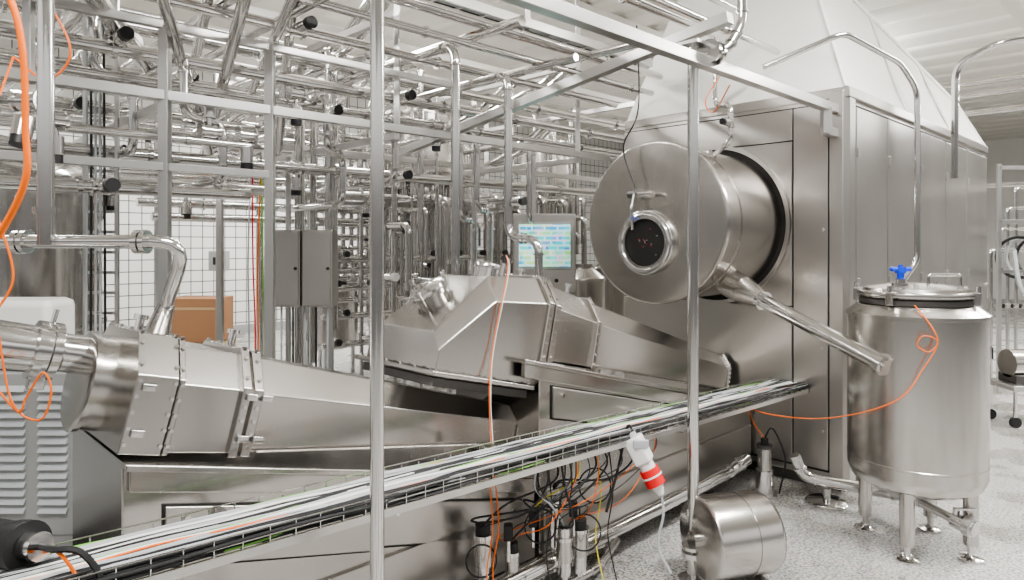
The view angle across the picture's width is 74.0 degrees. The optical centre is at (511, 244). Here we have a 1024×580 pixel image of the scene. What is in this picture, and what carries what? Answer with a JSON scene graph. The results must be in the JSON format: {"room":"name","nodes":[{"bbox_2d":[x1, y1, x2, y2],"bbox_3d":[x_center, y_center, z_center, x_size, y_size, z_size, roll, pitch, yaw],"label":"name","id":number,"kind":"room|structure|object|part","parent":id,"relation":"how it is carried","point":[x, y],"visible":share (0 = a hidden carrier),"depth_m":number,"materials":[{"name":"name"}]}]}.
{"room":"processing plant","nodes":[
{"label":"processing plant","id":0,"kind":"room"},
{"bbox_2d":[0,37,622,326],"bbox_3d":[-2.759,-1.030,19.615,40.000,6.200,0.200,0,0,-44],"label":"wall","id":1,"kind":"structure","parent":0,"point":[137,271],"depth_m":15.33,"materials":[{"name":"white tile"}]},
{"bbox_2d":[208,251,229,270],"bbox_3d":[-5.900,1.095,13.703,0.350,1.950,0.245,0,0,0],"label":"control box","id":2,"kind":"object","parent":1,"relation":"attached to","point":[211,254],"visible":0.46,"depth_m":13.60,"materials":[{"name":"grey paint"}]},
{"bbox_2d":[233,318,366,332],"bbox_3d":[-2.675,1.970,19.529,40.000,0.200,0.040,0,0,-44],"label":"baseboard","id":3,"kind":"structure","parent":1,"relation":"attached to","point":[243,328],"depth_m":16.09,"materials":[{"name":"grey paint"}]},
{"bbox_2d":[940,72,1023,187],"bbox_3d":[8.519,-0.302,9.520,0.590,4.545,8.000,0,0,-44],"label":"pipes","id":4,"kind":"object","parent":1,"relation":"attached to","point":[1019,74],"visible":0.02,"depth_m":10.56,"materials":[{"name":"metal"}]},
{"bbox_2d":[0,0,1023,140],"bbox_3d":[6.026,-4.160,10.722,40.200,0.240,25.201,0,0,-44],"label":"ceiling","id":5,"kind":"structure","parent":0,"point":[937,34],"depth_m":13.52,"materials":[{"name":"white"}]},
{"bbox_2d":[384,0,729,112],"bbox_3d":[-0.015,-2.525,4.562,5.350,3.009,1.996,0,0,-44],"label":"ladder","id":6,"kind":"object","parent":5,"relation":"attached to","point":[474,7],"visible":0.43,"depth_m":5.72,"materials":[{"name":"metal"}]},
{"bbox_2d":[236,298,1023,579],"bbox_3d":[6.026,2.170,10.722,40.200,0.200,25.200,0,0,-44],"label":"floor","id":7,"kind":"structure","parent":0,"point":[821,544],"depth_m":4.85,"materials":[{"name":"stone"}]},
{"bbox_2d":[0,371,72,545],"bbox_3d":[-3.000,1.308,3.734,1.500,1.525,0.432,0,0,0],"label":"cabinet","id":8,"kind":"object","parent":7,"relation":"on","point":[36,457],"visible":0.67,"depth_m":3.54,"materials":[{"name":"grey metal"}]},
{"bbox_2d":[0,297,74,333],"bbox_3d":[-3.100,1.195,4.100,0.800,1.750,0.280,0,0,0],"label":"pump cover","id":9,"kind":"object","parent":7,"relation":"on","point":[27,310],"visible":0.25,"depth_m":3.98,"materials":[{"name":"white plastic"}]},
{"bbox_2d":[0,160,107,334],"bbox_3d":[-4.450,0.630,5.400,2.130,2.880,2.130,0,0,0],"label":"tank","id":10,"kind":"object","parent":7,"relation":"on","point":[43,272],"visible":0.17,"depth_m":5.13,"materials":[{"name":"metal"}]},
{"bbox_2d":[83,0,119,335],"bbox_3d":[-2.840,0.120,4.680,0.245,3.900,0.066,0,0,0],"label":"ladder","id":11,"kind":"object","parent":7,"relation":"on","point":[116,110],"visible":0.38,"depth_m":4.66,"materials":[{"name":"metal"}]},
{"bbox_2d":[172,296,236,345],"bbox_3d":[-6.150,1.545,13.400,1.100,1.040,0.900,0,0,0],"label":"cardboard box","id":12,"kind":"object","parent":7,"relation":"on","point":[194,317],"visible":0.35,"depth_m":13.00,"materials":[{"name":"brown cardboard"}]},
{"bbox_2d":[0,309,542,579],"bbox_3d":[-1.466,1.036,3.203,3.902,2.069,0.920,0,0,-44],"label":"machine","id":13,"kind":"object","parent":7,"relation":"on","point":[161,425],"visible":0.8,"depth_m":3.02,"materials":[{"name":"metal"}]},
{"bbox_2d":[0,0,71,420],"bbox_3d":[-1.707,-0.299,2.276,0.319,1.867,1.757,0,0,-30],"label":"air hose","id":14,"kind":"object","parent":13,"relation":"attached to","point":[23,61],"visible":0.95,"depth_m":1.60,"materials":[{"name":"orange plastic"}]},
{"bbox_2d":[0,0,187,334],"bbox_3d":[-2.137,-1.061,2.821,1.520,2.938,0.261,0,0,-9],"label":"supply pipe","id":15,"kind":"object","parent":13,"relation":"on","point":[41,100],"visible":0.84,"depth_m":2.80,"materials":[{"name":"metal"}]},
{"bbox_2d":[237,85,309,356],"bbox_3d":[-3.500,-0.165,10.000,1.030,4.470,1.030,0,0,0],"label":"support post","id":16,"kind":"object","parent":7,"relation":"on","point":[253,117],"visible":0.04,"depth_m":9.57,"materials":[{"name":"metal"}]},
{"bbox_2d":[0,0,595,381],"bbox_3d":[-3.062,-0.289,9.274,11.834,4.096,7.266,0,0,-45],"label":"piping","id":17,"kind":"object","parent":16,"relation":"attached to","point":[433,225],"visible":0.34,"depth_m":7.57,"materials":[{"name":"metal"}]},
{"bbox_2d":[247,177,263,350],"bbox_3d":[-2.812,0.580,7.609,0.291,2.880,0.040,0,0,0],"label":"bundle","id":18,"kind":"object","parent":17,"relation":"hanging from","point":[261,179],"visible":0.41,"depth_m":7.59,"materials":[{"name":"grey"}]},
{"bbox_2d":[276,157,337,369],"bbox_3d":[-1.802,0.645,5.934,0.540,2.850,0.339,0,0,0],"label":"enclosure","id":19,"kind":"object","parent":7,"relation":"on","point":[306,260],"visible":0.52,"depth_m":5.79,"materials":[{"name":"metal"}]},
{"bbox_2d":[318,245,357,371],"bbox_3d":[-2.900,1.035,11.000,0.824,2.070,0.824,0,0,0],"label":"vessel","id":20,"kind":"object","parent":7,"relation":"on","point":[347,330],"visible":0.18,"depth_m":10.71,"materials":[{"name":"metal"}]},
{"bbox_2d":[370,0,383,579],"bbox_3d":[-0.496,-0.802,2.500,0.140,5.745,0.140,0,0,0],"label":"support pole","id":21,"kind":"object","parent":7,"relation":"on","point":[376,6],"visible":1,"depth_m":2.48,"materials":[{"name":"metal"}]},
{"bbox_2d":[367,239,429,326],"bbox_3d":[-1.900,0.785,12.300,1.442,2.570,1.442,0,0,0],"label":"vessel","id":22,"kind":"object","parent":7,"relation":"on","point":[387,302],"visible":0.02,"depth_m":11.64,"materials":[{"name":"metal"}]},
{"bbox_2d":[307,199,509,389],"bbox_3d":[-1.008,0.782,8.417,3.167,2.575,0.308,0,0,-44],"label":"valve manifold","id":23,"kind":"object","parent":7,"relation":"on","point":[363,284],"visible":0.3,"depth_m":7.79,"materials":[{"name":"metal"}]},
{"bbox_2d":[0,0,837,364],"bbox_3d":[-2.901,-0.980,6.849,12.000,6.100,9.910,0,0,-44],"label":"support frame","id":24,"kind":"object","parent":7,"relation":"on","point":[710,56],"visible":0.55,"depth_m":4.62,"materials":[{"name":"silver metal"}]},
{"bbox_2d":[0,0,779,300],"bbox_3d":[-2.067,-0.707,5.950,9.272,2.632,8.866,0,0,0],"label":"pipes","id":25,"kind":"object","parent":24,"relation":"attached to","point":[121,39],"visible":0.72,"depth_m":5.02,"materials":[{"name":"metal"}]},
{"bbox_2d":[313,43,463,274],"bbox_3d":[-1.149,-0.332,5.795,0.119,2.404,2.203,0,0,-44],"label":"pipe","id":26,"kind":"object","parent":25,"relation":"attached to","point":[442,48],"visible":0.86,"depth_m":5.03,"materials":[{"name":"metal"}]},
{"bbox_2d":[388,106,451,392],"bbox_3d":[-1.150,0.110,8.800,0.927,3.920,0.927,0,0,0],"label":"vessel","id":27,"kind":"object","parent":7,"relation":"on","point":[445,153],"visible":0.16,"depth_m":8.41,"materials":[{"name":"metal"}]},
{"bbox_2d":[513,156,575,291],"bbox_3d":[0.330,0.570,7.060,0.640,3.000,0.380,0,0,0],"label":"panel","id":28,"kind":"object","parent":7,"relation":"on","point":[556,233],"visible":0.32,"depth_m":6.88,"materials":[{"name":"metal"}]},
{"bbox_2d":[521,133,573,362],"bbox_3d":[0.600,0.085,11.500,0.927,3.970,0.927,0,0,0],"label":"vessel","id":29,"kind":"object","parent":7,"relation":"on","point":[561,169],"visible":0.09,"depth_m":11.10,"materials":[{"name":"metal"}]},
{"bbox_2d":[354,254,752,554],"bbox_3d":[0.589,1.063,5.198,3.622,2.013,0.932,0,0,-44],"label":"machine","id":30,"kind":"object","parent":7,"relation":"on","point":[491,334],"visible":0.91,"depth_m":4.38,"materials":[{"name":"metal"}]},
{"bbox_2d":[0,376,808,579],"bbox_3d":[0.043,1.192,3.712,6.454,0.444,0.512,0,0,-44],"label":"cable tray","id":31,"kind":"object","parent":30,"relation":"attached to","point":[135,555],"visible":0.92,"depth_m":2.84,"materials":[{"name":"metal"}]},
{"bbox_2d":[0,518,103,577],"bbox_3d":[-1.597,1.111,2.224,0.720,0.447,0.204,0,0,22],"label":"connector","id":32,"kind":"object","parent":31,"relation":"attached to","point":[23,542],"visible":0.98,"depth_m":2.14,"materials":[{"name":"black rubber"}]},
{"bbox_2d":[465,431,656,579],"bbox_3d":[0.273,1.579,3.891,1.626,0.886,0.414,0,0,-45],"label":"cables","id":33,"kind":"object","parent":31,"relation":"attached to","point":[570,542],"visible":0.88,"depth_m":3.86,"materials":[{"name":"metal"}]},
{"bbox_2d":[605,424,671,573],"bbox_3d":[0.744,1.491,4.016,0.387,0.839,0.157,0,0,8],"label":"connector","id":34,"kind":"object","parent":31,"relation":"attached to","point":[638,448],"visible":0.94,"depth_m":3.96,"materials":[{"name":"white plastic"}]},
{"bbox_2d":[354,274,546,390],"bbox_3d":[-0.346,0.545,4.277,0.993,0.706,0.800,0,0,-44],"label":"hood","id":35,"kind":"object","parent":30,"relation":"attached to","point":[475,332],"depth_m":4.05,"materials":[{"name":"metal"}]},
{"bbox_2d":[384,71,543,275],"bbox_3d":[-0.560,-0.246,5.812,2.163,2.232,0.140,0,0,45],"label":"pipe","id":36,"kind":"object","parent":30,"relation":"attached to","point":[510,201],"visible":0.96,"depth_m":5.22,"materials":[{"name":"metal"}]},
{"bbox_2d":[564,264,605,372],"bbox_3d":[0.950,1.160,9.000,0.577,1.820,0.577,0,0,0],"label":"vessel","id":37,"kind":"object","parent":7,"relation":"on","point":[589,282],"visible":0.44,"depth_m":8.77,"materials":[{"name":"metal"}]},
{"bbox_2d":[593,262,624,377],"bbox_3d":[1.500,1.110,10.200,0.618,1.920,0.618,0,0,0],"label":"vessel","id":38,"kind":"object","parent":7,"relation":"on","point":[614,298],"visible":0.09,"depth_m":9.91,"materials":[{"name":"metal"}]},
{"bbox_2d":[678,44,703,579],"bbox_3d":[1.118,0.420,4.200,0.180,3.300,0.180,0,0,0],"label":"support pole","id":39,"kind":"object","parent":7,"relation":"on","point":[692,254],"visible":0.78,"depth_m":4.17,"materials":[{"name":"metal"}]},
{"bbox_2d":[491,452,933,579],"bbox_3d":[0.955,1.872,4.532,4.171,0.396,1.272,0,0,-26],"label":"drain pipe","id":40,"kind":"object","parent":7,"relation":"on","point":[533,569],"visible":0.55,"depth_m":4.88,"materials":[{"name":"metal"}]},
{"bbox_2d":[680,489,786,579],"bbox_3d":[1.333,1.800,4.178,0.525,0.539,0.498,0,0,-17],"label":"metal cylinder","id":41,"kind":"object","parent":7,"relation":"on","point":[739,534],"visible":0.98,"depth_m":4.00,"materials":[{"name":"metal"}]},
{"bbox_2d":[748,411,785,500],"bbox_3d":[2.087,1.649,5.598,0.304,0.841,0.204,0,0,0],"label":"pump","id":42,"kind":"object","parent":7,"relation":"on","point":[764,471],"visible":0.84,"depth_m":5.55,"materials":[{"name":"metal"}]},
{"bbox_2d":[589,0,988,491],"bbox_3d":[3.403,-0.313,7.683,2.775,4.765,6.314,0,0,40],"label":"machine","id":43,"kind":"object","parent":7,"relation":"on","point":[792,215],"visible":0.81,"depth_m":5.97,"materials":[{"name":"metal"}]},
{"bbox_2d":[627,0,985,145],"bbox_3d":[3.761,-2.002,8.123,4.965,1.394,2.231,0,0,-44],"label":"hood","id":44,"kind":"object","parent":43,"relation":"attached to","point":[788,26],"depth_m":6.42,"materials":[{"name":"white metal"}]},
{"bbox_2d":[950,34,1023,178],"bbox_3d":[5.009,-1.396,6.632,1.212,1.434,0.275,0,0,23],"label":"pipe","id":45,"kind":"object","parent":43,"relation":"attached to","point":[1018,38],"visible":1,"depth_m":6.89,"materials":[{"name":"metal"}]},
{"bbox_2d":[805,487,848,510],"bbox_3d":[2.520,2.010,5.450,0.320,0.120,0.320,0,0,0],"label":"plate","id":46,"kind":"object","parent":7,"relation":"on","point":[824,500],"visible":0.99,"depth_m":5.40,"materials":[{"name":"metal"}]},
{"bbox_2d":[753,265,992,565],"bbox_3d":[2.574,1.102,4.968,0.988,1.934,1.534,0,0,-33],"label":"tank","id":47,"kind":"object","parent":7,"relation":"on","point":[918,431],"visible":0.98,"depth_m":4.39,"materials":[{"name":"metal"}]},
{"bbox_2d":[762,32,919,279],"bbox_3d":[2.376,-0.584,4.729,1.248,1.693,0.302,0,0,-10],"label":"pipe","id":48,"kind":"object","parent":47,"relation":"on","point":[850,36],"visible":0.96,"depth_m":4.93,"materials":[{"name":"metal"}]},
{"bbox_3d":[2.800,0.312,4.720,0.730,0.235,0.730,0,0,0],"label":"lid","id":49,"kind":"part","parent":47,"relation":"part of","materials":[{"name":"metal"}]},
{"bbox_2d":[987,164,1023,392],"bbox_3d":[7.688,0.470,9.457,1.825,3.200,0.772,0,0,0],"label":"rack","id":50,"kind":"object","parent":7,"relation":"on","point":[998,250],"visible":0.96,"depth_m":9.58,"materials":[{"name":"metal"}]},
{"bbox_2d":[990,349,1023,427],"bbox_3d":[5.950,1.640,7.900,0.620,0.860,0.500,0,0,0],"label":"trolley","id":51,"kind":"object","parent":7,"relation":"on","point":[1010,362],"visible":0.8,"depth_m":7.81,"materials":[{"name":"metal"}]},
{"bbox_2d":[983,137,1023,299],"bbox_3d":[20.436,-1.030,24.591,0.200,6.200,25.000,0,0,-44],"label":"wall","id":52,"kind":"structure","parent":0,"point":[1006,152],"depth_m":26.05,"materials":[{"name":"white"}]},
{"bbox_2d":[109,0,632,119],"bbox_3d":[0.099,-3.860,16.675,40.000,0.359,0.200,0,0,-44],"label":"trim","id":53,"kind":"structure","parent":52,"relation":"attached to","point":[442,74],"depth_m":13.97,"materials":[{"name":"silver metal"}]},
{"bbox_2d":[498,0,663,42],"bbox_3d":[3.236,-3.860,13.449,40.000,0.359,0.200,0,0,-44],"label":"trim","id":54,"kind":"structure","parent":52,"relation":"attached to","point":[583,5],"depth_m":11.85,"materials":[{"name":"silver metal"}]},
{"bbox_2d":[998,0,1023,29],"bbox_3d":[6.895,-3.860,9.684,40.000,0.359,0.200,0,0,-44],"label":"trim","id":55,"kind":"structure","parent":52,"relation":"attached to","point":[1015,8],"depth_m":10.58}
]}

